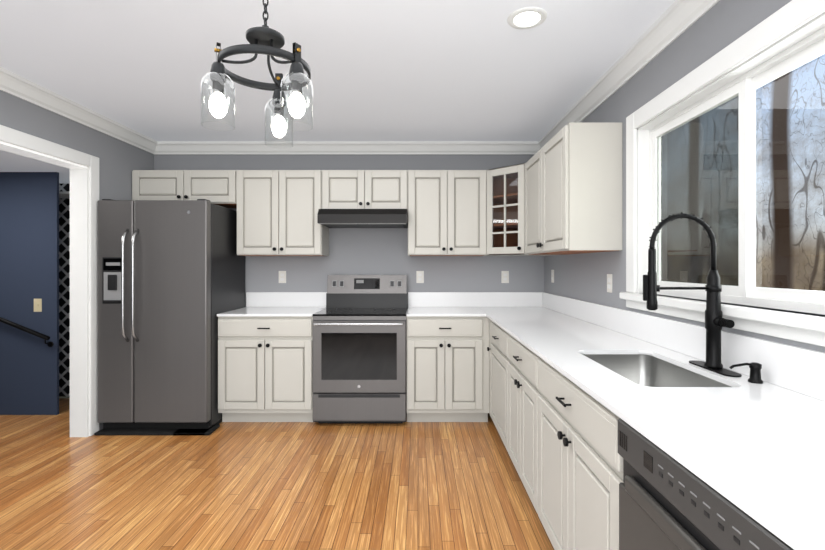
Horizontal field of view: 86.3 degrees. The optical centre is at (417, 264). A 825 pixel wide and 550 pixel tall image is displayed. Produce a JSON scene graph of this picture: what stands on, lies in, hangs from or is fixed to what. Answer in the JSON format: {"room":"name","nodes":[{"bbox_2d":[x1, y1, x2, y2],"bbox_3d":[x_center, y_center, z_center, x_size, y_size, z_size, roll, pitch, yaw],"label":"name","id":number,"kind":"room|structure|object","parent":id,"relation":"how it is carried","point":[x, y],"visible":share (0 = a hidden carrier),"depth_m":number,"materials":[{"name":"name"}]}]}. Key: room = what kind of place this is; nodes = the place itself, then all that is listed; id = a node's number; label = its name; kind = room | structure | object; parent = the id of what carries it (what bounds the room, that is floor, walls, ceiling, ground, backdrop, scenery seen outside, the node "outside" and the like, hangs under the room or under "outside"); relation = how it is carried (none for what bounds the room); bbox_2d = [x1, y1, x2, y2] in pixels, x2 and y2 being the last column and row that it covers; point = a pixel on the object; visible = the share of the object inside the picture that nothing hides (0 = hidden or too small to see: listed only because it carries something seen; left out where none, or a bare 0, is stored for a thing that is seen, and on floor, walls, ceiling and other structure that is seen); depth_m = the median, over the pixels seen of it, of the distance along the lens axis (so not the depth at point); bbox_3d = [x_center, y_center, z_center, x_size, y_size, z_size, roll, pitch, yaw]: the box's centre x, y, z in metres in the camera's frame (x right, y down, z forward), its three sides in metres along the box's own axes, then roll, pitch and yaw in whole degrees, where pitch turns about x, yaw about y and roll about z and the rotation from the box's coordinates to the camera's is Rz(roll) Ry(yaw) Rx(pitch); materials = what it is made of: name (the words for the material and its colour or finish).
{"room":"kitchen","nodes":[
{"label":"kitchen","id":0,"kind":"room"},
{"bbox_2d":[0,172,58,414],"bbox_3d":[-4.173,0.075,3.868,2.015,2.480,0.023,0,0,0],"label":"wall","id":1,"kind":"structure","parent":0,"point":[29,271],"depth_m":3.84,"materials":[{"name":"blue paint"}]},
{"bbox_2d":[0,317,53,346],"bbox_3d":[-3.645,0.486,3.818,0.923,0.465,0.078,0,0,0],"label":"handrail","id":2,"kind":"object","parent":1,"relation":"attached to","point":[28,330],"visible":1,"depth_m":3.78,"materials":[{"name":"black metal"}]},
{"bbox_2d":[34,299,41,311],"bbox_3d":[-3.330,0.352,3.851,0.070,0.115,0.010,0,0,0],"label":"light switch","id":3,"kind":"object","parent":1,"relation":"attached to","point":[37,305],"visible":1,"depth_m":3.85,"materials":[{"name":"beige plastic"}]},
{"bbox_2d":[0,150,69,183],"bbox_3d":[-3.930,-0.850,1.550,2.539,0.070,5.900,0,0,0],"label":"ceiling","id":4,"kind":"structure","parent":0,"point":[11,162],"depth_m":3.64,"materials":[{"name":"paint"}]},
{"bbox_2d":[59,184,69,396],"bbox_3d":[-3.425,0.075,4.450,1.550,2.480,0.100,0,0,0],"label":"wall","id":5,"kind":"structure","parent":0,"point":[64,297],"depth_m":4.40,"materials":[{"name":"paper"}]},
{"bbox_2d":[59,191,69,197],"bbox_3d":[-3.326,-0.675,4.249,1.348,0.020,0.298,0,0,0],"label":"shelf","id":6,"kind":"object","parent":5,"relation":"attached to","point":[64,194],"visible":0.08,"depth_m":4.15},
{"bbox_2d":[0,90,153,429],"bbox_3d":[-2.590,0.075,1.410,0.120,2.480,5.620,0,0,0],"label":"wall","id":7,"kind":"structure","parent":0,"point":[120,161],"depth_m":3.39,"materials":[{"name":"paint"}]},
{"bbox_2d":[0,141,88,436],"bbox_3d":[-2.592,0.280,2.870,0.135,2.071,1.022,0,0,0],"label":"door jamb","id":8,"kind":"structure","parent":7,"relation":"in","point":[79,300],"depth_m":3.36,"materials":[{"name":"white wood"}]},
{"bbox_2d":[0,125,98,435],"bbox_3d":[-2.520,0.235,2.870,0.020,2.160,1.200,0,0,0],"label":"door frame","id":9,"kind":"structure","parent":7,"relation":"attached to","point":[26,141],"depth_m":3.38,"materials":[{"name":"white wood"}]},
{"bbox_2d":[0,67,159,153],"bbox_3d":[-2.493,-1.113,1.410,0.075,0.105,5.620,0,0,0],"label":"crown molding","id":10,"kind":"structure","parent":7,"relation":"attached to","point":[11,83],"depth_m":3.15,"materials":[{"name":"white wood"}]},
{"bbox_2d":[0,398,553,549],"bbox_3d":[-1.935,1.365,1.410,6.530,0.100,5.860,0,0,0],"label":"floor","id":11,"kind":"structure","parent":0,"point":[406,485],"depth_m":2.58,"materials":[{"name":"brown wood"}]},
{"bbox_2d":[94,419,221,434],"bbox_3d":[-2.052,1.305,3.795,0.890,0.020,0.810,0,0,0],"label":"base","id":12,"kind":"object","parent":11,"relation":"on","point":[213,428],"visible":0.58,"depth_m":3.42,"materials":[{"name":"black rubber"}]},
{"bbox_2d":[98,199,244,428],"bbox_3d":[-2.070,0.388,3.774,0.855,1.810,0.852,0,0,0],"label":"fridge","id":13,"kind":"object","parent":12,"relation":"on","point":[171,279],"visible":1,"depth_m":3.42,"materials":[{"name":"metal"}]},
{"bbox_2d":[218,316,312,421],"bbox_3d":[-1.251,0.868,3.888,0.778,0.894,0.660,0,0,0],"label":"base cabinet","id":14,"kind":"object","parent":11,"relation":"on","point":[264,369],"visible":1,"depth_m":3.59,"materials":[{"name":"paint"}]},
{"bbox_2d":[217,292,326,316],"bbox_3d":[-1.251,0.340,3.899,0.779,0.160,0.639,0,0,0],"label":"countertop","id":15,"kind":"structure","parent":14,"relation":"on","point":[258,304],"depth_m":4.20,"materials":[{"name":"white stone"}]},
{"bbox_2d":[312,275,407,422],"bbox_3d":[-0.477,0.705,3.850,0.765,1.220,0.700,0,0,0],"label":"range","id":16,"kind":"object","parent":11,"relation":"on","point":[359,348],"visible":1,"depth_m":3.57,"materials":[{"name":"metal"}]},
{"bbox_2d":[407,317,488,421],"bbox_3d":[0.245,0.868,3.888,0.678,0.894,0.660,0,0,0],"label":"base cabinet","id":17,"kind":"object","parent":11,"relation":"on","point":[447,369],"visible":1,"depth_m":3.59,"materials":[{"name":"paint"}]},
{"bbox_2d":[406,292,484,316],"bbox_3d":[0.228,0.340,3.899,0.644,0.160,0.639,0,0,0],"label":"countertop","id":18,"kind":"structure","parent":17,"relation":"on","point":[420,304],"depth_m":4.20,"materials":[{"name":"white stone"}]},
{"bbox_2d":[487,319,510,451],"bbox_3d":[0.870,0.868,3.188,0.676,0.894,0.842,0,0,0],"label":"base cabinet","id":19,"kind":"object","parent":11,"relation":"on","point":[499,359],"visible":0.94,"depth_m":3.07,"materials":[{"name":"paint"}]},
{"bbox_2d":[508,336,541,513],"bbox_3d":[0.870,0.868,2.422,0.676,0.894,0.686,0,0,0],"label":"base cabinet","id":20,"kind":"object","parent":11,"relation":"on","point":[524,392],"visible":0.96,"depth_m":2.34,"materials":[{"name":"paint"}]},
{"bbox_2d":[538,359,623,549],"bbox_3d":[0.870,0.868,1.655,0.676,0.894,0.845,0,0,0],"label":"base cabinet","id":21,"kind":"object","parent":11,"relation":"on","point":[580,469],"visible":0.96,"depth_m":1.58,"materials":[{"name":"paint"}]},
{"bbox_2d":[485,292,824,549],"bbox_3d":[0.879,0.340,2.219,0.658,0.160,3.998,0,0,0],"label":"countertop","id":22,"kind":"structure","parent":21,"relation":"on","point":[755,451],"depth_m":1.30,"materials":[{"name":"white stone"}]},
{"bbox_2d":[582,354,730,386],"bbox_3d":[0.908,0.518,1.755,0.355,0.194,0.638,0,0,0],"label":"sink basin","id":23,"kind":"object","parent":22,"relation":"in","point":[646,370],"visible":0.06,"depth_m":2.04,"materials":[{"name":"metal"}]},
{"bbox_2d":[643,212,741,376],"bbox_3d":[1.015,0.098,1.690,0.300,0.602,0.250,0,0,0],"label":"faucet","id":24,"kind":"object","parent":22,"relation":"on","point":[715,322],"visible":1,"depth_m":1.68,"materials":[{"name":"black metal"}]},
{"bbox_2d":[729,362,762,383],"bbox_3d":[1.117,0.366,1.500,0.109,0.066,0.042,0,0,0],"label":"soap dispenser","id":25,"kind":"object","parent":22,"relation":"on","point":[755,371],"visible":1,"depth_m":1.49,"materials":[{"name":"black metal"}]},
{"bbox_2d":[618,418,793,549],"bbox_3d":[0.856,0.869,0.927,0.609,0.892,0.601,0,0,0],"label":"dishwasher","id":26,"kind":"object","parent":11,"relation":"on","point":[667,501],"visible":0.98,"depth_m":0.97,"materials":[{"name":"metal"}]},
{"bbox_2d":[0,0,675,140],"bbox_3d":[-1.935,-1.215,1.410,6.530,0.100,5.860,0,0,0],"label":"ceiling","id":27,"kind":"structure","parent":0,"point":[432,70],"depth_m":2.51,"materials":[{"name":"paint"}]},
{"bbox_2d":[201,0,312,148],"bbox_3d":[-0.520,-0.807,1.524,0.357,0.716,0.348,0,0,0],"label":"pendant chandelier","id":28,"kind":"object","parent":27,"relation":"hanging from","point":[264,39],"visible":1,"depth_m":1.43,"materials":[{"name":"grey metal"}]},
{"bbox_2d":[507,7,546,28],"bbox_3d":[0.514,-1.161,2.075,0.184,0.008,0.184,0,0,0],"label":"recessed light","id":29,"kind":"object","parent":27,"relation":"in","point":[526,17],"visible":1,"depth_m":2.06,"materials":[{"name":"white plastic"}]},
{"bbox_2d":[154,154,543,306],"bbox_3d":[-0.660,0.075,4.280,3.980,2.480,0.120,0,0,0],"label":"wall","id":30,"kind":"structure","parent":0,"point":[368,251],"depth_m":4.22,"materials":[{"name":"paint"}]},
{"bbox_2d":[132,170,236,207],"bbox_3d":[-2.067,-0.692,4.036,0.920,0.300,0.364,0,0,0],"label":"upper cabinet","id":31,"kind":"object","parent":30,"relation":"attached to","point":[217,187],"visible":0.79,"depth_m":3.88,"materials":[{"name":"paint"}]},
{"bbox_2d":[279,271,285,282],"bbox_3d":[-1.300,0.115,4.215,0.072,0.116,0.009,0,0,0],"label":"electrical outlet","id":32,"kind":"object","parent":30,"relation":"attached to","point":[282,276],"visible":1,"depth_m":4.21,"materials":[{"name":"white plastic"}]},
{"bbox_2d":[237,170,328,255],"bbox_3d":[-1.228,-0.463,4.036,0.753,0.758,0.364,0,0,0],"label":"upper cabinet","id":33,"kind":"object","parent":30,"relation":"attached to","point":[277,211],"visible":1,"depth_m":3.88,"materials":[{"name":"paint"}]},
{"bbox_2d":[160,141,535,153],"bbox_3d":[-0.655,-1.113,4.182,3.570,0.105,0.075,0,0,0],"label":"crown molding","id":34,"kind":"structure","parent":30,"relation":"attached to","point":[166,147],"depth_m":4.17,"materials":[{"name":"white wood"}]},
{"bbox_2d":[322,170,407,210],"bbox_3d":[-0.471,-0.662,4.036,0.758,0.360,0.364,0,0,0],"label":"upper cabinet","id":35,"kind":"object","parent":30,"relation":"attached to","point":[364,189],"visible":0.77,"depth_m":3.88,"materials":[{"name":"paint"}]},
{"bbox_2d":[317,209,407,227],"bbox_3d":[-0.471,-0.413,3.966,0.756,0.134,0.503,0,0,0],"label":"hood vent","id":36,"kind":"object","parent":35,"relation":"attached to","point":[363,218],"visible":0.96,"depth_m":3.72,"materials":[{"name":"metal"}]},
{"bbox_2d":[416,271,423,282],"bbox_3d":[0.020,0.115,4.215,0.072,0.116,0.009,0,0,0],"label":"electrical outlet","id":37,"kind":"object","parent":30,"relation":"attached to","point":[419,276],"visible":1,"depth_m":4.21,"materials":[{"name":"white plastic"}]},
{"bbox_2d":[408,170,486,255],"bbox_3d":[0.259,-0.463,4.036,0.698,0.758,0.364,0,0,0],"label":"upper cabinet","id":38,"kind":"object","parent":30,"relation":"attached to","point":[447,212],"visible":1,"depth_m":3.88,"materials":[{"name":"paint"}]},
{"bbox_2d":[501,271,508,282],"bbox_3d":[0.835,0.115,4.215,0.072,0.116,0.009,0,0,0],"label":"electrical outlet","id":39,"kind":"object","parent":30,"relation":"attached to","point":[504,276],"visible":1,"depth_m":4.21,"materials":[{"name":"white plastic"}]},
{"bbox_2d":[485,163,549,255],"bbox_3d":[0.907,-0.465,3.912,0.602,0.755,0.612,0,0,0],"label":"upper cabinet","id":40,"kind":"object","parent":30,"relation":"attached to","point":[506,211],"visible":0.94,"depth_m":3.84,"materials":[{"name":"paint"}]},
{"bbox_2d":[544,0,824,352],"bbox_3d":[1.270,0.075,1.410,0.120,2.480,5.620,0,0,0],"label":"wall","id":41,"kind":"structure","parent":0,"point":[720,25],"depth_m":2.33,"materials":[{"name":"paint"}]},
{"bbox_2d":[551,270,553,282],"bbox_3d":[1.204,0.100,3.940,0.009,0.116,0.072,0,0,0],"label":"electrical outlet","id":42,"kind":"object","parent":41,"relation":"attached to","point":[552,276],"visible":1,"depth_m":3.93,"materials":[{"name":"white plastic"}]},
{"bbox_2d":[525,123,621,254],"bbox_3d":[1.028,-0.463,3.109,0.359,0.758,1.018,0,0,0],"label":"upper cabinet","id":43,"kind":"object","parent":41,"relation":"attached to","point":[573,188],"visible":1,"depth_m":2.60,"materials":[{"name":"paint"}]},
{"bbox_2d":[607,274,611,292],"bbox_3d":[1.204,0.115,2.770,0.009,0.116,0.072,0,0,0],"label":"electrical outlet","id":44,"kind":"object","parent":41,"relation":"attached to","point":[609,282],"visible":1,"depth_m":2.76,"materials":[{"name":"white plastic"}]},
{"bbox_2d":[536,0,719,152],"bbox_3d":[1.173,-1.113,1.410,0.075,0.105,5.620,0,0,0],"label":"crown molding","id":45,"kind":"structure","parent":41,"relation":"attached to","point":[676,19],"depth_m":2.33,"materials":[{"name":"white wood"}]},
{"bbox_2d":[619,292,824,346],"bbox_3d":[1.215,0.198,1.415,0.110,0.085,2.250,0,0,0],"label":"window stool","id":46,"kind":"structure","parent":41,"relation":"attached to","point":[808,328],"depth_m":1.55,"materials":[{"name":"white wood"}]},
{"bbox_2d":[626,0,824,314],"bbox_3d":[1.260,-0.345,1.415,0.140,1.000,2.210,0,0,0],"label":"window","id":47,"kind":"structure","parent":41,"relation":"in","point":[744,87],"depth_m":1.90,"materials":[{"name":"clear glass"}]},
{"label":"outside","id":48,"kind":"structure","parent":0,"visible":0},
{"bbox_2d":[756,54,824,290],"bbox_3d":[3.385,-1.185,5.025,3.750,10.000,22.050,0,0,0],"label":"window pane","id":49,"kind":"object","parent":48,"point":[783,238],"depth_m":6.12,"materials":[{"name":"clear glass"}]}
]}

